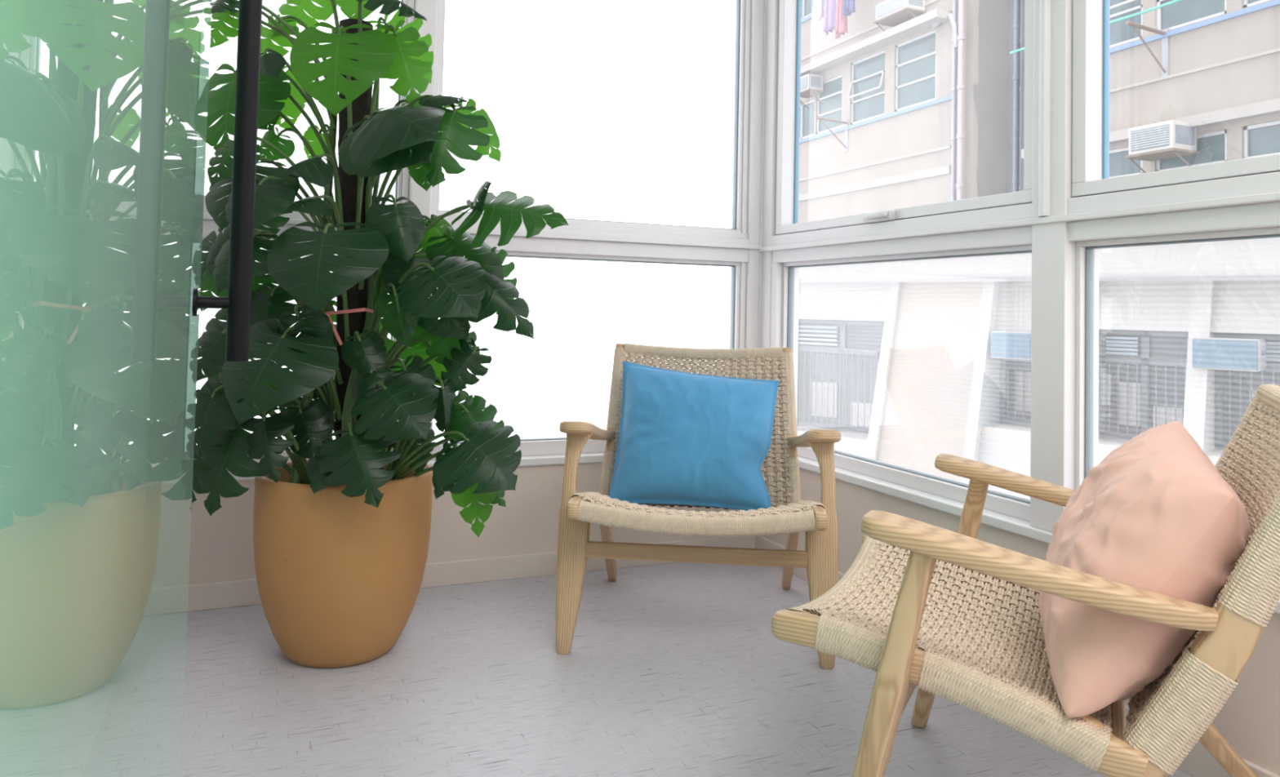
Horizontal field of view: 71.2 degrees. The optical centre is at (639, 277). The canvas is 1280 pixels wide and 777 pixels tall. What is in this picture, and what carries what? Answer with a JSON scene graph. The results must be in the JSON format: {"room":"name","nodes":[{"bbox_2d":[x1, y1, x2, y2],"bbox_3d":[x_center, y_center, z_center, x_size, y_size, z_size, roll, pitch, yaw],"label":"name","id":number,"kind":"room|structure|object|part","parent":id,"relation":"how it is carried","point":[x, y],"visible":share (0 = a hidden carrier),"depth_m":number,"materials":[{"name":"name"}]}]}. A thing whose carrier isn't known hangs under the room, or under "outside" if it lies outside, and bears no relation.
{"room":"enclosed balcony","nodes":[
{"label":"enclosed balcony","id":0,"kind":"room"},
{"bbox_2d":[0,0,26,570],"bbox_3d":[-0.503,-0.452,0.372,0.150,2.620,4.500,2,-2,-23],"label":"wall","id":1,"kind":"structure","parent":0,"point":[12,12],"depth_m":1.01,"materials":[{"name":"white paint"}]},
{"bbox_2d":[0,0,262,776],"bbox_3d":[-0.393,-0.301,0.789,0.094,2.348,1.600,2,-2,-23],"label":"door","id":2,"kind":"structure","parent":1,"relation":"in","point":[95,571],"depth_m":0.59,"materials":[{"name":"green glass"}]},
{"bbox_3d":[-0.623,-0.466,1.377,0.080,1.185,0.042,2,-2,-23],"label":"pull handle","id":3,"kind":"part","parent":2,"relation":"part of","materials":[{"name":"black metal"}]},
{"bbox_2d":[253,458,432,667],"bbox_3d":[-0.736,0.698,2.221,0.421,0.444,0.421,2,-2,-23],"label":"pot","id":4,"kind":"object","parent":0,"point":[340,576],"depth_m":2.06,"materials":[{"name":"ceramic"}]},
{"bbox_2d":[188,462,738,584],"bbox_3d":[-0.471,-0.360,2.916,2.220,2.620,0.150,2,-2,-23],"label":"wall","id":5,"kind":"structure","parent":0,"point":[222,544],"depth_m":2.78,"materials":[{"name":"white paint"}]},
{"bbox_2d":[193,236,396,467],"bbox_3d":[-1.025,0.222,2.645,0.588,0.659,0.060,2,-2,-23],"label":"window","id":6,"kind":"structure","parent":5,"relation":"in","point":[284,453],"depth_m":2.60,"materials":[{"name":"white metal"}]},
{"bbox_2d":[204,0,408,203],"bbox_3d":[-1.002,-0.816,2.683,0.588,1.210,0.060,2,-2,-23],"label":"window","id":7,"kind":"structure","parent":5,"relation":"in","point":[398,182],"depth_m":2.76,"materials":[{"name":"white metal"}]},
{"bbox_2d":[228,452,604,480],"bbox_3d":[-0.451,0.585,2.875,1.850,0.025,0.134,2,-2,-23],"label":"trim","id":8,"kind":"structure","parent":5,"relation":"attached to","point":[547,460],"depth_m":2.88,"materials":[{"name":"white paint"}]},
{"bbox_2d":[396,0,441,454],"bbox_3d":[-0.689,-0.423,2.792,0.102,1.973,0.108,2,-2,-23],"label":"trim","id":9,"kind":"structure","parent":5,"relation":"attached to","point":[425,201],"depth_m":2.76,"materials":[{"name":"white metal"}]},
{"bbox_2d":[187,535,755,612],"bbox_3d":[-0.473,0.911,2.794,1.908,0.071,0.014,2,-2,-23],"label":"baseboard","id":10,"kind":"structure","parent":5,"relation":"attached to","point":[242,593],"depth_m":2.77,"materials":[{"name":"paint"}]},
{"bbox_2d":[202,200,762,262],"bbox_3d":[-0.431,-0.138,2.893,1.850,0.104,0.112,2,-2,-23],"label":"trim","id":11,"kind":"structure","parent":5,"relation":"attached to","point":[575,238],"depth_m":3.00,"materials":[{"name":"white metal"}]},
{"bbox_2d":[430,250,740,460],"bbox_3d":[-0.159,0.255,3.017,1.094,0.659,0.060,2,-2,-23],"label":"window","id":12,"kind":"structure","parent":5,"relation":"in","point":[548,446],"depth_m":3.00,"materials":[{"name":"white metal"}]},
{"bbox_2d":[435,0,745,232],"bbox_3d":[-0.137,-0.783,3.054,1.094,1.210,0.060,2,-2,-23],"label":"window","id":13,"kind":"structure","parent":5,"relation":"in","point":[740,5],"depth_m":3.24,"materials":[{"name":"white metal"}]},
{"bbox_2d":[738,0,779,377],"bbox_3d":[0.451,-0.381,3.249,0.166,1.973,0.166,2,-2,-23],"label":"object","id":14,"kind":"structure","parent":5,"relation":"attached to","point":[759,153],"depth_m":3.21,"materials":[{"name":"white metal"}]},
{"bbox_2d":[181,562,1192,776],"bbox_3d":[0.418,0.952,0.731,2.220,0.120,4.800,2,-2,-23],"label":"floor","id":15,"kind":"structure","parent":0,"point":[675,669],"depth_m":1.96,"materials":[{"name":"tile"}]},
{"bbox_2d":[191,0,568,667],"bbox_3d":[-0.673,0.063,2.183,1.015,1.714,0.580,1,-2,2],"label":"monstera","id":16,"kind":"object","parent":15,"relation":"on","point":[341,533],"visible":0.94,"depth_m":2.07,"materials":[{"name":"plant"}]},
{"bbox_3d":[-0.801,-0.049,2.204,0.087,1.169,0.082,2,-2,-23],"label":"vine stem","id":17,"kind":"part","parent":16,"relation":"part of","materials":[{"name":"green plant"}]},
{"bbox_3d":[-0.774,0.053,2.286,0.104,0.967,0.045,2,-2,-23],"label":"vine stem","id":18,"kind":"part","parent":16,"relation":"part of","materials":[{"name":"green plant"}]},
{"bbox_3d":[-0.686,0.153,2.179,0.050,0.767,0.101,1,-2,4],"label":"vine stem","id":19,"kind":"part","parent":16,"relation":"part of","materials":[{"name":"plant"}]},
{"bbox_2d":[555,342,840,669],"bbox_3d":[0.162,0.577,2.468,0.719,0.759,0.748,1,-2,5],"label":"lounge chair","id":20,"kind":"object","parent":15,"relation":"on","point":[794,516],"visible":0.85,"depth_m":2.26,"materials":[{"name":"brown wood"}]},
{"bbox_3d":[-0.141,0.616,2.373,0.034,0.148,0.509,1,-2,5],"label":"seat rail","id":21,"kind":"part","parent":20,"relation":"part of","materials":[{"name":"brown wood"}]},
{"bbox_3d":[-0.170,0.665,2.295,0.080,0.540,0.153,1,-2,5],"label":"leg","id":22,"kind":"part","parent":20,"relation":"part of","materials":[{"name":"brown wood"}]},
{"bbox_3d":[-0.151,0.569,2.246,0.040,0.067,0.107,1,-2,5],"label":"rail cord","id":23,"kind":"part","parent":20,"relation":"part of","materials":[{"name":"fabric"}]},
{"bbox_3d":[-0.144,0.426,2.492,0.086,0.103,0.445,1,-2,7],"label":"armrest","id":24,"kind":"part","parent":20,"relation":"part of","materials":[{"name":"brown wood"}]},
{"bbox_3d":[-0.096,0.598,2.662,0.040,0.160,0.127,1,-2,8],"label":"post cord","id":25,"kind":"part","parent":20,"relation":"part of","materials":[{"name":"fabric"}]},
{"bbox_3d":[-0.098,0.792,2.688,0.033,0.335,0.328,1,-2,5],"label":"leg","id":26,"kind":"part","parent":20,"relation":"part of","materials":[{"name":"brown wood"}]},
{"bbox_3d":[-0.085,0.459,2.722,0.035,0.511,0.271,1,-2,8],"label":"post","id":27,"kind":"part","parent":20,"relation":"part of","materials":[{"name":"brown wood"}]},
{"bbox_3d":[-0.075,0.349,2.785,0.038,0.259,0.145,1,-2,7],"label":"post cord","id":28,"kind":"part","parent":20,"relation":"part of","materials":[{"name":"paper"}]},
{"bbox_2d":[608,360,779,511],"bbox_3d":[0.162,0.453,2.587,0.485,0.398,0.255,1,-2,5],"label":"throw pillow","id":29,"kind":"object","parent":20,"relation":"on","point":[686,438],"visible":1,"depth_m":2.51,"materials":[{"name":"blue fabric"}]},
{"bbox_3d":[0.133,0.578,2.134,0.572,0.074,0.064,1,-2,5],"label":"rail cord","id":30,"kind":"part","parent":20,"relation":"part of","materials":[{"name":"fabric"}]},
{"bbox_3d":[0.200,0.235,2.827,0.506,0.048,0.054,1,-2,5],"label":"rail cord","id":31,"kind":"part","parent":20,"relation":"part of","materials":[{"name":"paper"}]},
{"bbox_3d":[0.447,0.802,2.640,0.033,0.335,0.328,1,-2,5],"label":"leg","id":32,"kind":"part","parent":20,"relation":"part of","materials":[{"name":"brown wood"}]},
{"bbox_3d":[0.458,0.359,2.739,0.038,0.259,0.145,1,-2,3],"label":"post cord","id":33,"kind":"part","parent":20,"relation":"part of","materials":[{"name":"paper"}]},
{"bbox_3d":[0.453,0.470,2.675,0.035,0.511,0.271,1,-2,2],"label":"post","id":34,"kind":"part","parent":20,"relation":"part of","materials":[{"name":"brown wood"}]},
{"bbox_3d":[0.448,0.608,2.615,0.040,0.160,0.127,1,-2,2],"label":"post cord","id":35,"kind":"part","parent":20,"relation":"part of","materials":[{"name":"fabric"}]},
{"bbox_3d":[0.473,0.438,2.438,0.086,0.103,0.445,1,-2,3],"label":"armrest","id":36,"kind":"part","parent":20,"relation":"part of","materials":[{"name":"brown wood"}]},
{"bbox_3d":[0.431,0.580,2.195,0.040,0.067,0.107,1,-2,5],"label":"rail cord","id":37,"kind":"part","parent":20,"relation":"part of","materials":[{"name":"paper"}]},
{"bbox_3d":[0.441,0.627,2.322,0.034,0.148,0.509,1,-2,5],"label":"seat rail","id":38,"kind":"part","parent":20,"relation":"part of","materials":[{"name":"brown wood"}]},
{"bbox_3d":[0.455,0.677,2.241,0.080,0.540,0.153,1,-2,5],"label":"leg","id":39,"kind":"part","parent":20,"relation":"part of","materials":[{"name":"brown wood"}]},
{"bbox_2d":[771,384,1279,776],"bbox_3d":[0.673,0.553,1.480,0.748,0.759,0.719,0,-2,27],"label":"lounge chair","id":40,"kind":"object","parent":15,"relation":"on","point":[888,615],"visible":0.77,"depth_m":1.26,"materials":[{"name":"brown wood"}]},
{"bbox_3d":[0.376,0.566,1.634,0.064,0.074,0.572,0,-2,27],"label":"rail cord","id":41,"kind":"part","parent":40,"relation":"part of","materials":[{"name":"fabric"}]},
{"bbox_3d":[0.318,0.546,1.336,0.107,0.067,0.040,0,-2,27],"label":"rail cord","id":42,"kind":"part","parent":40,"relation":"part of","materials":[{"name":"fabric"}]},
{"bbox_3d":[0.352,0.641,1.289,0.153,0.540,0.080,0,-2,27],"label":"leg","id":43,"kind":"part","parent":40,"relation":"part of","materials":[{"name":"brown wood"}]},
{"bbox_3d":[0.701,0.614,1.792,0.509,0.148,0.034,0,-2,27],"label":"seat rail","id":44,"kind":"part","parent":40,"relation":"part of","materials":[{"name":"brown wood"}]},
{"bbox_3d":[0.641,0.667,1.846,0.153,0.540,0.080,0,-2,27],"label":"leg","id":45,"kind":"part","parent":40,"relation":"part of","materials":[{"name":"brown wood"}]},
{"bbox_3d":[0.432,0.590,1.274,0.509,0.148,0.034,0,-2,27],"label":"seat rail","id":46,"kind":"part","parent":40,"relation":"part of","materials":[{"name":"brown wood"}]},
{"bbox_3d":[0.812,0.421,1.764,0.445,0.103,0.086,0,-2,30],"label":"armrest","id":47,"kind":"part","parent":40,"relation":"part of","materials":[{"name":"brown wood"}]},
{"bbox_3d":[0.511,0.594,1.233,0.245,0.112,0.040,0,-2,27],"label":"rail cord","id":48,"kind":"part","parent":40,"relation":"part of","materials":[{"name":"fabric"}]},
{"bbox_3d":[0.526,0.395,1.214,0.445,0.103,0.086,0,-2,25],"label":"armrest","id":49,"kind":"part","parent":40,"relation":"part of","materials":[{"name":"brown wood"}]},
{"bbox_3d":[0.724,0.754,1.136,0.328,0.335,0.033,0,-2,27],"label":"leg","id":50,"kind":"part","parent":40,"relation":"part of","materials":[{"name":"brown wood"}]},
{"bbox_3d":[0.758,0.663,1.431,0.030,0.030,0.550,0,-2,27],"label":"rail","id":51,"kind":"part","parent":40,"relation":"part of","materials":[{"name":"brown wood"}]},
{"bbox_2d":[1038,420,1251,718],"bbox_3d":[0.767,0.432,1.388,0.274,0.379,0.527,0,-2,21],"label":"throw pillow","id":52,"kind":"object","parent":40,"relation":"on","point":[1156,514],"visible":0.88,"depth_m":1.21,"materials":[{"name":"pink fabric"}]},
{"bbox_3d":[0.700,0.561,1.158,0.127,0.160,0.040,0,-2,24],"label":"post cord","id":53,"kind":"part","parent":40,"relation":"part of","materials":[{"name":"fabric"}]},
{"bbox_3d":[0.753,0.421,1.141,0.271,0.511,0.035,0,-2,24],"label":"post","id":54,"kind":"part","parent":40,"relation":"part of","materials":[{"name":"brown wood"}]},
{"bbox_3d":[0.976,0.777,1.621,0.328,0.335,0.033,0,-2,27],"label":"leg","id":55,"kind":"part","parent":40,"relation":"part of","materials":[{"name":"brown wood"}]},
{"bbox_3d":[1.056,0.331,1.593,0.145,0.259,0.038,0,-2,30],"label":"post cord","id":56,"kind":"part","parent":40,"relation":"part of","materials":[{"name":"paper"}]},
{"bbox_3d":[0.810,0.308,1.119,0.145,0.259,0.038,0,-2,25],"label":"post cord","id":57,"kind":"part","parent":40,"relation":"part of","materials":[{"name":"fabric"}]},
{"bbox_3d":[0.989,0.199,1.333,0.054,0.048,0.506,0,-2,27],"label":"rail cord","id":58,"kind":"part","parent":40,"relation":"part of","materials":[{"name":"paper"}]},
{"bbox_2d":[761,461,1279,775],"bbox_3d":[1.398,-0.381,1.188,0.150,2.620,4.500,2,-2,-23],"label":"wall","id":59,"kind":"structure","parent":0,"point":[1249,720],"depth_m":1.65,"materials":[{"name":"white paint"}]},
{"bbox_2d":[769,262,799,417],"bbox_3d":[0.507,0.276,3.148,0.096,0.655,0.032,2,-2,-23],"label":"trim","id":60,"kind":"structure","parent":59,"relation":"attached to","point":[776,268],"depth_m":3.13,"materials":[{"name":"white metal"}]},
{"bbox_2d":[775,0,1033,235],"bbox_3d":[0.735,-0.772,2.659,0.116,1.222,1.154,2,-2,-23],"label":"window","id":61,"kind":"structure","parent":59,"relation":"in","point":[789,11],"depth_m":3.13,"materials":[{"name":"white metal"}]},
{"bbox_3d":[0.692,-0.178,2.611,0.040,0.028,0.124,2,-2,-23],"label":"handle","id":62,"kind":"part","parent":61,"relation":"part of","materials":[{"name":"white"}]},
{"bbox_2d":[780,244,1031,521],"bbox_3d":[0.744,0.262,2.620,0.060,0.655,1.126,2,-2,-23],"label":"window","id":63,"kind":"structure","parent":59,"relation":"in","point":[1014,506],"depth_m":2.57,"materials":[{"name":"white metal"}]},
{"bbox_2d":[754,535,1279,776],"bbox_3d":[1.297,0.890,1.111,0.014,0.071,4.500,2,-2,-23],"label":"baseboard","id":64,"kind":"structure","parent":59,"relation":"attached to","point":[1199,762],"depth_m":1.68,"materials":[{"name":"paint"}]},
{"bbox_2d":[758,171,1279,262],"bbox_3d":[0.980,-0.128,2.063,0.112,0.096,2.550,2,-2,-23],"label":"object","id":65,"kind":"structure","parent":59,"relation":"attached to","point":[1252,201],"depth_m":1.98,"materials":[{"name":"white metal"}]},
{"bbox_2d":[772,452,1279,613],"bbox_3d":[0.975,0.587,2.035,0.134,0.025,2.536,2,-2,-23],"label":"trim","id":66,"kind":"structure","parent":59,"relation":"attached to","point":[1014,525],"depth_m":2.36,"materials":[{"name":"white paint"}]},
{"bbox_2d":[1030,0,1076,532],"bbox_3d":[0.982,-0.412,2.076,0.118,1.973,0.094,2,-2,-23],"label":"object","id":67,"kind":"structure","parent":59,"relation":"attached to","point":[1053,322],"depth_m":2.03,"materials":[{"name":"white metal"}]},
{"bbox_2d":[1071,0,1279,197],"bbox_3d":[1.261,-0.803,1.484,0.078,1.222,1.232,2,-2,-23],"label":"window","id":68,"kind":"structure","parent":59,"relation":"in","point":[1091,18],"depth_m":1.99,"materials":[{"name":"white metal"}]},
{"bbox_2d":[1075,226,1279,490],"bbox_3d":[1.246,0.231,1.451,0.060,0.655,1.232,2,-2,-23],"label":"window","id":69,"kind":"structure","parent":59,"relation":"in","point":[1086,397],"depth_m":2.00,"materials":[{"name":"white metal"}]},
{"label":"outside","id":70,"kind":"structure","parent":0,"visible":0},
{"bbox_2d":[1009,0,1182,53],"bbox_3d":[10.570,-5.575,18.392,0.056,0.128,7.601,2,-2,-23],"label":"clothesline","id":71,"kind":"object","parent":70,"point":[1173,1],"visible":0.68,"depth_m":18.68,"materials":[{"name":"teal metal"}]},
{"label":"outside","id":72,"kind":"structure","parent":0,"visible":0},
{"bbox_3d":[8.474,8.773,17.329,25.500,0.200,60.000,2,-2,-23],"label":"ground","id":73,"kind":"structure","parent":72,"visible":0},
{"bbox_2d":[798,0,1279,222],"bbox_3d":[11.404,-5.553,23.488,4.850,29.000,24.300,2,-2,-23],"label":"apartment building","id":74,"kind":"structure","parent":73,"relation":"on","point":[932,102],"depth_m":24.92,"materials":[{"name":"concrete"}]},
{"bbox_2d":[800,73,824,109],"bbox_3d":[5.835,-6.451,30.971,0.659,1.013,0.950,2,-2,-23],"label":"air conditioner","id":75,"kind":"object","parent":74,"relation":"attached to","point":[811,85],"visible":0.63,"depth_m":30.63,"materials":[{"name":"white plastic"}]},
{"bbox_2d":[800,75,821,90],"bbox_3d":[5.808,-6.684,30.965,0.512,0.410,0.866,2,-2,-23],"label":"grille","id":76,"kind":"object","parent":75,"relation":"attached to","point":[806,82],"depth_m":30.60,"materials":[{"name":"white metal"}]},
{"bbox_3d":[5.857,-6.682,30.986,0.596,0.550,0.850,2,-2,-23],"label":"casing","id":77,"kind":"part","parent":75,"relation":"part of","materials":[{"name":"white metal"}]},
{"bbox_2d":[800,88,824,109],"bbox_3d":[5.829,-6.177,30.961,0.659,0.463,0.950,2,-2,-23],"label":"shelf","id":78,"kind":"object","parent":75,"relation":"attached to","point":[806,93],"depth_m":30.75,"materials":[{"name":"metal"}]},
{"bbox_2d":[814,116,848,151],"bbox_3d":[6.221,-4.690,29.093,1.316,1.050,0.141,2,-2,-26],"label":"wall bracket","id":79,"kind":"object","parent":74,"relation":"attached to","point":[846,122],"visible":1,"depth_m":29.26,"materials":[{"name":"metal"}]},
{"bbox_3d":[6.233,-5.125,29.092,1.305,0.089,0.080,2,-2,-28],"label":"arm","id":80,"kind":"part","parent":79,"relation":"part of","materials":[{"name":"metal"}]},
{"bbox_3d":[6.787,-4.668,29.373,0.030,1.050,0.140,2,-2,-23],"label":"wall plate","id":81,"kind":"part","parent":79,"relation":"part of","materials":[{"name":"white metal"}]},
{"bbox_3d":[7.180,-6.150,28.476,0.179,0.572,1.670,2,-2,-23],"label":"tilted sash","id":82,"kind":"part","parent":74,"relation":"part of","materials":[{"name":"white metal"}]},
{"bbox_2d":[872,0,926,31],"bbox_3d":[7.712,-7.794,26.587,0.758,0.963,1.500,2,-2,-23],"label":"air conditioner","id":83,"kind":"object","parent":74,"relation":"attached to","point":[891,13],"visible":0.96,"depth_m":26.40,"materials":[{"name":"white plastic"}]},
{"bbox_2d":[876,0,923,18],"bbox_3d":[7.685,-8.026,26.581,0.612,0.360,1.416,2,-2,-23],"label":"grille","id":84,"kind":"object","parent":83,"relation":"attached to","point":[887,7],"depth_m":26.27,"materials":[{"name":"white metal"}]},
{"bbox_3d":[7.735,-8.024,26.603,0.696,0.500,1.400,2,-2,-23],"label":"casing","id":85,"kind":"part","parent":83,"relation":"part of","materials":[{"name":"white metal"}]},
{"bbox_3d":[10.740,-6.369,20.199,0.179,0.572,1.145,2,-2,-23],"label":"tilted sash","id":86,"kind":"part","parent":74,"relation":"part of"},
{"bbox_2d":[1125,20,1168,76],"bbox_3d":[10.642,-4.813,18.802,1.316,1.050,0.141,2,-2,-26],"label":"wall bracket","id":87,"kind":"object","parent":74,"relation":"on","point":[1164,66],"visible":1,"depth_m":19.01,"materials":[{"name":"metal"}]},
{"bbox_3d":[10.654,-5.248,18.801,1.305,0.089,0.080,2,-2,-28],"label":"arm","id":88,"kind":"part","parent":87,"relation":"part of","materials":[{"name":"metal"}]},
{"bbox_3d":[11.208,-4.790,19.082,0.030,1.050,0.140,2,-2,-23],"label":"wall plate","id":89,"kind":"part","parent":87,"relation":"part of","materials":[{"name":"white metal"}]},
{"bbox_2d":[1124,120,1199,173],"bbox_3d":[10.889,-2.653,18.670,0.808,1.044,1.100,2,-2,-23],"label":"air conditioner","id":90,"kind":"object","parent":74,"relation":"attached to","point":[1171,139],"visible":0.97,"depth_m":18.35,"materials":[{"name":"white plastic"}]},
{"bbox_2d":[1130,124,1194,151],"bbox_3d":[10.863,-2.886,18.665,0.662,0.440,1.016,2,-2,-23],"label":"grille","id":91,"kind":"object","parent":90,"relation":"attached to","point":[1152,137],"depth_m":18.31,"materials":[{"name":"white metal"}]},
{"bbox_2d":[1124,147,1199,173],"bbox_3d":[10.883,-2.364,18.660,0.808,0.464,1.100,2,-2,-23],"label":"shelf","id":92,"kind":"object","parent":90,"relation":"attached to","point":[1157,153],"depth_m":18.52,"materials":[{"name":"metal"}]},
{"bbox_3d":[10.912,-2.884,18.686,0.746,0.580,1.000,2,-2,-23],"label":"casing","id":93,"kind":"part","parent":90,"relation":"part of","materials":[{"name":"white metal"}]},
{"bbox_3d":[12.090,-2.088,16.678,0.179,0.572,1.720,2,-2,-23],"label":"tilted sash","id":94,"kind":"part","parent":74,"relation":"part of","materials":[{"name":"white metal"}]},
{"bbox_3d":[6.535,-9.983,28.534,1.483,0.043,2.400,2,-2,-23],"label":"drying rack","id":95,"kind":"object","parent":74,"relation":"attached to","visible":0},
{"bbox_2d":[812,0,823,21],"bbox_3d":[5.809,-9.155,29.060,0.294,1.608,0.439,2,-2,-23],"label":"blouse","id":96,"kind":"object","parent":95,"relation":"hanging from","point":[818,5],"visible":0.99,"depth_m":28.97,"materials":[{"name":"fabric"}]},
{"bbox_2d":[822,0,835,35],"bbox_3d":[6.034,-8.881,28.515,0.295,2.188,0.564,2,-2,-23],"label":"shirt","id":97,"kind":"object","parent":95,"relation":"hanging from","point":[829,15],"visible":0.89,"depth_m":28.35,"materials":[{"name":"fabric"}]},
{"bbox_2d":[835,0,848,38],"bbox_3d":[6.262,-8.760,27.959,0.288,2.458,0.469,2,-2,-23],"label":"hanging cloth","id":98,"kind":"object","parent":95,"relation":"hanging from","point":[841,21],"visible":0.95,"depth_m":27.80,"materials":[{"name":"pink fabric"}]},
{"bbox_2d":[842,0,855,15],"bbox_3d":[6.468,-9.051,27.511,0.289,1.898,0.399,2,-2,-23],"label":"hanging towel","id":99,"kind":"object","parent":95,"relation":"hanging from","point":[849,6],"visible":1,"depth_m":27.45,"materials":[{"name":"fabric"}]},
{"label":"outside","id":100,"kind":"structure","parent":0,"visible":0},
{"bbox_2d":[796,237,1279,499],"bbox_3d":[5.334,1.296,6.433,10.060,3.620,2.216,-1,-3,42],"label":"annex building","id":101,"kind":"structure","parent":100,"point":[895,358],"depth_m":7.98,"materials":[{"name":"grey"}]},
{"bbox_2d":[811,381,872,428],"bbox_3d":[2.131,1.311,9.222,0.823,0.430,0.010,-1,-3,42],"label":"curtain","id":102,"kind":"object","parent":101,"relation":"hanging from","point":[855,384],"depth_m":9.24,"materials":[{"name":"white fabric"}]},
{"bbox_2d":[991,330,1031,359],"bbox_3d":[3.341,0.595,7.917,0.376,0.240,0.348,-1,-3,42],"label":"air conditioner","id":103,"kind":"object","parent":101,"relation":"attached to","point":[1004,344],"visible":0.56,"depth_m":7.79,"materials":[{"name":"blue plastic"}]},
{"bbox_2d":[1016,370,1031,412],"bbox_3d":[3.580,1.056,7.943,0.476,0.430,0.010,-1,-3,42],"label":"curtain","id":104,"kind":"object","parent":101,"relation":"hanging from","point":[1019,373],"depth_m":8.05,"materials":[{"name":"white fabric"}]},
{"bbox_2d":[1119,382,1182,427],"bbox_3d":[4.206,1.090,7.382,0.476,0.430,0.010,-1,-3,42],"label":"curtain","id":105,"kind":"object","parent":101,"relation":"hanging from","point":[1122,385],"depth_m":7.38,"materials":[{"name":"white fabric"}]},
{"bbox_2d":[1191,337,1266,372],"bbox_3d":[4.513,0.582,6.857,0.456,0.240,0.368,-1,-3,42],"label":"air conditioner","id":106,"kind":"object","parent":101,"relation":"attached to","point":[1242,354],"visible":1,"depth_m":6.71,"materials":[{"name":"blue plastic"}]},
{"bbox_2d":[1249,390,1257,404],"bbox_3d":[5.010,1.082,6.665,0.775,0.430,0.010,-1,-3,42],"label":"curtain","id":107,"kind":"object","parent":101,"relation":"hanging from","point":[1254,392],"depth_m":6.91,"materials":[{"name":"white fabric"}]}
]}

